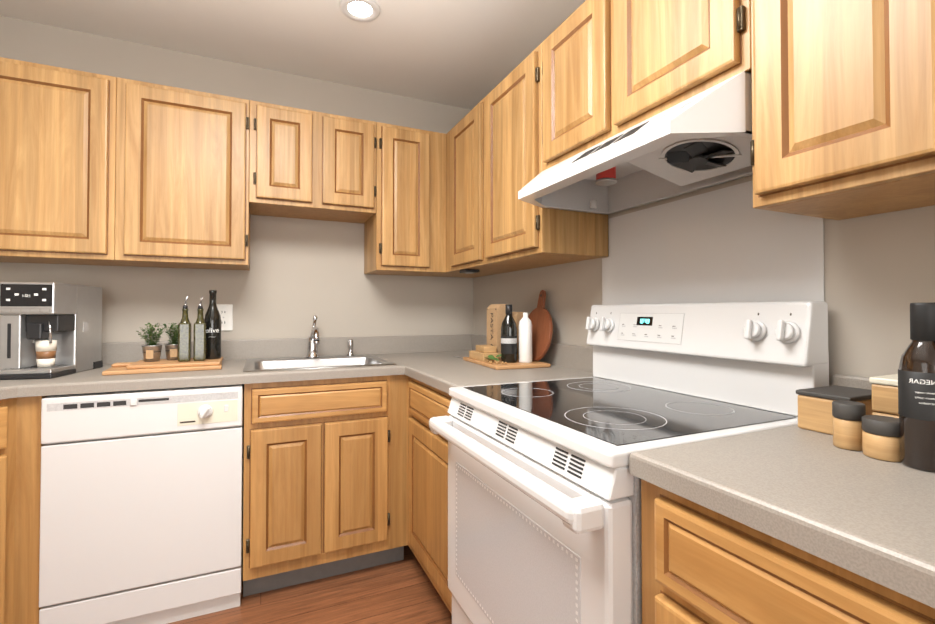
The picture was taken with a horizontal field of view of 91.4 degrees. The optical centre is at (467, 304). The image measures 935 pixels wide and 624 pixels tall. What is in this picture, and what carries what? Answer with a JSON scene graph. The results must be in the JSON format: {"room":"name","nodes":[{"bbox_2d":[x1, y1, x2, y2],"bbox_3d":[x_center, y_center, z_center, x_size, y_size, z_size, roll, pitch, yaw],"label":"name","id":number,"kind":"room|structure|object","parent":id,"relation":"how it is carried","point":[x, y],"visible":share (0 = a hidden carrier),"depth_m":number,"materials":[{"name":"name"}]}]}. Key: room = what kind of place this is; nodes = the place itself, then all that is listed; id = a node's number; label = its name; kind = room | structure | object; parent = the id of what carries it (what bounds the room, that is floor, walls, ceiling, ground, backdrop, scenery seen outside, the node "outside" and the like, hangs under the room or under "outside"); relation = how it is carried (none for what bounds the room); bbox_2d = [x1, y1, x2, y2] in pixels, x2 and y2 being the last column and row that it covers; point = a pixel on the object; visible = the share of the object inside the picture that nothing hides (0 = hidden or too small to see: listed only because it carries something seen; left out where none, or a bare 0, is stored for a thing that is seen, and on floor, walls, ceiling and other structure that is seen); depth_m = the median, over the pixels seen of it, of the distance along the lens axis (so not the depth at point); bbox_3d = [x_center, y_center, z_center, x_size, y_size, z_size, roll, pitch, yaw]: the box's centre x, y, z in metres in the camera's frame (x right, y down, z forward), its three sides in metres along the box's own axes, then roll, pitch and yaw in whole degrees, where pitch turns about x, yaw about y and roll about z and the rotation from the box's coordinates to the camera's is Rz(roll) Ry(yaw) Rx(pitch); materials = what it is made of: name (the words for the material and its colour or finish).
{"room":"kitchen","nodes":[
{"label":"kitchen","id":0,"kind":"room"},
{"bbox_2d":[0,16,472,342],"bbox_3d":[-1.287,-0.025,2.349,3.060,2.443,0.100,0,-1,-24],"label":"wall","id":1,"kind":"structure","parent":0,"point":[295,278],"depth_m":2.41,"materials":[{"name":"paint"}]},
{"bbox_2d":[0,57,127,265],"bbox_3d":[-1.742,-0.563,1.916,0.504,0.762,0.324,0,-1,-24],"label":"upper cabinet","id":2,"kind":"object","parent":1,"relation":"attached to","point":[101,169],"depth_m":1.80,"materials":[{"name":"brown wood"}]},
{"bbox_2d":[116,78,251,269],"bbox_3d":[-1.288,-0.559,2.122,0.494,0.762,0.324,0,-1,-24],"label":"upper cabinet","id":3,"kind":"object","parent":1,"relation":"attached to","point":[186,154],"depth_m":1.98,"materials":[{"name":"brown wood"}]},
{"bbox_2d":[216,304,232,330],"bbox_3d":[-1.236,0.067,2.309,0.084,0.134,0.008,0,-1,-24],"label":"electrical outlet plate","id":4,"kind":"object","parent":1,"relation":"attached to","point":[225,311],"visible":0.65,"depth_m":2.31,"materials":[{"name":"plastic"}]},
{"bbox_2d":[252,100,319,219],"bbox_3d":[-0.926,-0.702,2.288,0.298,0.472,0.324,0,-1,-24],"label":"upper cabinet","id":5,"kind":"object","parent":1,"relation":"attached to","point":[285,139],"depth_m":2.15,"materials":[{"name":"brown wood"}]},
{"bbox_2d":[316,112,379,223],"bbox_3d":[-0.658,-0.700,2.409,0.290,0.472,0.324,0,-1,-24],"label":"upper cabinet","id":6,"kind":"object","parent":1,"relation":"attached to","point":[349,147],"depth_m":2.27,"materials":[{"name":"brown wood"}]},
{"bbox_2d":[364,123,445,275],"bbox_3d":[-0.350,-0.553,2.545,0.383,0.762,0.324,0,-1,-24],"label":"upper cabinet","id":7,"kind":"object","parent":1,"relation":"attached to","point":[407,237],"depth_m":2.40,"materials":[{"name":"brown wood"}]},
{"bbox_2d":[0,0,585,109],"bbox_3d":[0.176,-1.346,-0.866,3.060,0.100,7.200,0,-1,-24],"label":"ceiling","id":8,"kind":"structure","parent":0,"point":[468,54],"depth_m":2.10,"materials":[{"name":"paint"}]},
{"bbox_2d":[339,0,379,21],"bbox_3d":[-0.454,-1.246,1.928,0.168,0.012,0.168,0,-1,-24],"label":"recessed light","id":9,"kind":"object","parent":8,"relation":"in","point":[362,10],"visible":0.98,"depth_m":1.93,"materials":[{"name":"white"}]},
{"bbox_2d":[167,545,451,623],"bbox_3d":[0.176,1.197,-0.905,3.060,0.100,7.200,0,-1,-24],"label":"floor","id":10,"kind":"structure","parent":0,"point":[404,591],"depth_m":1.82,"materials":[{"name":"laminate"}]},
{"bbox_2d":[0,396,46,623],"bbox_3d":[-1.670,0.748,1.599,0.362,0.876,0.925,0,-1,-24],"label":"base cabinet","id":11,"kind":"object","parent":10,"relation":"on","point":[20,417],"depth_m":1.52,"materials":[{"name":"brown wood"}]},
{"bbox_2d":[0,334,934,607],"bbox_3d":[-0.617,0.228,0.864,2.856,0.139,3.148,0,-1,-24],"label":"countertop","id":12,"kind":"structure","parent":11,"relation":"on","point":[820,494],"depth_m":0.74,"materials":[{"name":"laminate"}]},
{"bbox_2d":[0,282,102,379],"bbox_3d":[-1.637,0.097,1.805,0.176,0.350,0.356,0,-1,-14],"label":"coffee machine","id":13,"kind":"object","parent":12,"relation":"on","point":[49,330],"visible":1,"depth_m":1.69,"materials":[{"name":"plastic"}]},
{"bbox_2d":[102,290,222,375],"bbox_3d":[-1.274,0.105,1.952,0.405,0.337,0.288,0,-1,-28],"label":"tray","id":14,"kind":"object","parent":12,"relation":"on","point":[207,344],"visible":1,"depth_m":1.94,"materials":[{"name":"brown wood"}]},
{"bbox_2d":[243,315,396,371],"bbox_3d":[-0.721,0.248,2.195,0.632,0.384,0.524,0,-1,-24],"label":"sink basin","id":15,"kind":"object","parent":12,"relation":"in","point":[312,359],"visible":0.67,"depth_m":2.32,"materials":[{"name":"silver metal"}]},
{"bbox_2d":[453,290,552,369],"bbox_3d":[0.144,0.106,2.220,0.310,0.345,0.605,0,-1,-24],"label":"decorative kitchen set","id":16,"kind":"object","parent":12,"relation":"on","point":[518,340],"visible":1,"depth_m":2.04,"materials":[{"name":"brown wood"}]},
{"bbox_2d":[796,385,875,434],"bbox_3d":[0.774,0.219,0.942,0.144,0.080,0.099,0,-1,-24],"label":"box","id":17,"kind":"object","parent":12,"relation":"on","point":[815,409],"visible":0.62,"depth_m":0.92,"materials":[{"name":"brown wood"}]},
{"bbox_2d":[832,400,865,450],"bbox_3d":[0.685,0.217,0.819,0.047,0.080,0.047,0,-1,-24],"label":"canister","id":18,"kind":"object","parent":12,"relation":"on","point":[847,425],"visible":0.96,"depth_m":0.80,"materials":[{"name":"brown wood"}]},
{"bbox_2d":[861,415,900,461],"bbox_3d":[0.699,0.224,0.765,0.057,0.064,0.057,0,-1,-24],"label":"canister","id":19,"kind":"object","parent":12,"relation":"on","point":[880,437],"visible":0.79,"depth_m":0.75,"materials":[{"name":"brown wood"}]},
{"bbox_2d":[869,374,898,417],"bbox_3d":[0.864,0.194,0.744,0.153,0.124,0.274,0,-1,-24],"label":"box","id":20,"kind":"object","parent":12,"relation":"on","point":[884,395],"visible":0.35,"depth_m":0.82,"materials":[{"name":"brown wood"}]},
{"bbox_2d":[898,302,934,472],"bbox_3d":[0.721,0.127,0.717,0.064,0.258,0.064,0,-1,-24],"label":"vinegar bottle","id":21,"kind":"object","parent":12,"relation":"on","point":[916,390],"visible":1,"depth_m":0.70,"materials":[{"name":"black glass"}]},
{"bbox_2d":[39,384,243,623],"bbox_3d":[-1.276,0.756,1.915,0.608,0.868,0.654,0,-1,-24],"label":"dishwasher","id":22,"kind":"object","parent":10,"relation":"on","point":[141,506],"visible":0.98,"depth_m":1.64,"materials":[{"name":"white metal"}]},
{"bbox_2d":[372,375,451,570],"bbox_3d":[-0.112,0.761,2.466,0.610,0.876,0.628,0,-1,-24],"label":"base cabinet","id":23,"kind":"object","parent":10,"relation":"on","point":[410,481],"depth_m":1.96,"materials":[{"name":"brown wood"}]},
{"bbox_2d":[429,301,828,623],"bbox_3d":[0.359,0.588,1.247,0.734,1.184,0.758,0,-1,-24],"label":"range","id":24,"kind":"object","parent":10,"relation":"on","point":[544,506],"visible":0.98,"depth_m":1.10,"materials":[{"name":"metal"}]},
{"bbox_2d":[473,175,934,385],"bbox_3d":[1.524,-0.065,-0.275,0.100,2.443,7.000,0,-1,-24],"label":"wall","id":25,"kind":"structure","parent":0,"point":[879,273],"depth_m":1.04,"materials":[{"name":"paint"}]},
{"bbox_2d":[431,134,481,277],"bbox_3d":[-0.029,-0.551,2.647,0.324,0.762,0.404,0,-1,-24],"label":"upper cabinet","id":26,"kind":"object","parent":25,"relation":"attached to","point":[442,274],"depth_m":2.50,"materials":[{"name":"brown wood"}]},
{"bbox_2d":[447,103,532,275],"bbox_3d":[0.134,-0.557,2.287,0.324,0.762,0.386,0,-1,-24],"label":"upper cabinet","id":27,"kind":"object","parent":25,"relation":"attached to","point":[463,139],"depth_m":2.25,"materials":[{"name":"brown wood"}]},
{"bbox_2d":[459,269,479,273],"bbox_3d":[0.010,-0.166,2.318,0.075,0.018,0.090,0,-1,-24],"label":"puck light","id":28,"kind":"object","parent":27,"relation":"attached to","point":[469,271],"visible":1,"depth_m":2.29,"materials":[{"name":"plastic"}]},
{"bbox_2d":[479,49,607,267],"bbox_3d":[0.306,-0.563,1.907,0.324,0.762,0.448,0,-1,-24],"label":"upper cabinet","id":29,"kind":"object","parent":25,"relation":"attached to","point":[514,233],"depth_m":1.79,"materials":[{"name":"brown wood"}]},
{"bbox_2d":[535,0,603,175],"bbox_3d":[0.475,-0.713,1.535,0.324,0.472,0.368,0,-1,-24],"label":"upper cabinet","id":30,"kind":"object","parent":25,"relation":"attached to","point":[569,62],"depth_m":1.47,"materials":[{"name":"brown wood"}]},
{"bbox_2d":[518,71,752,214],"bbox_3d":[0.498,-0.415,1.325,0.444,0.128,0.756,0,-1,-24],"label":"range hood","id":31,"kind":"object","parent":30,"relation":"attached to","point":[701,140],"visible":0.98,"depth_m":1.20,"materials":[{"name":"metal"}]},
{"bbox_2d":[599,0,746,139],"bbox_3d":[0.633,-0.719,1.186,0.324,0.472,0.398,0,-1,-24],"label":"upper cabinet","id":32,"kind":"object","parent":25,"relation":"attached to","point":[658,55],"depth_m":1.13,"materials":[{"name":"brown wood"}]},
{"bbox_2d":[602,180,823,304],"bbox_3d":[0.690,-0.026,1.439,0.002,0.618,0.774,0,-1,-24],"label":"backsplash panel","id":33,"kind":"object","parent":25,"relation":"attached to","point":[728,244],"visible":0.43,"depth_m":1.35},
{"bbox_2d":[731,0,934,219],"bbox_3d":[0.776,-0.579,0.867,0.324,0.762,0.295,0,-1,-24],"label":"upper cabinet","id":34,"kind":"object","parent":25,"relation":"attached to","point":[843,109],"depth_m":0.80,"materials":[{"name":"brown wood"}]},
{"bbox_2d":[923,0,934,179],"bbox_3d":[0.899,-0.583,0.595,0.324,0.762,0.303,0,-1,-24],"label":"upper cabinet","id":35,"kind":"object","parent":25,"relation":"attached to","point":[928,5],"depth_m":0.68,"materials":[{"name":"brown wood"}]}
]}

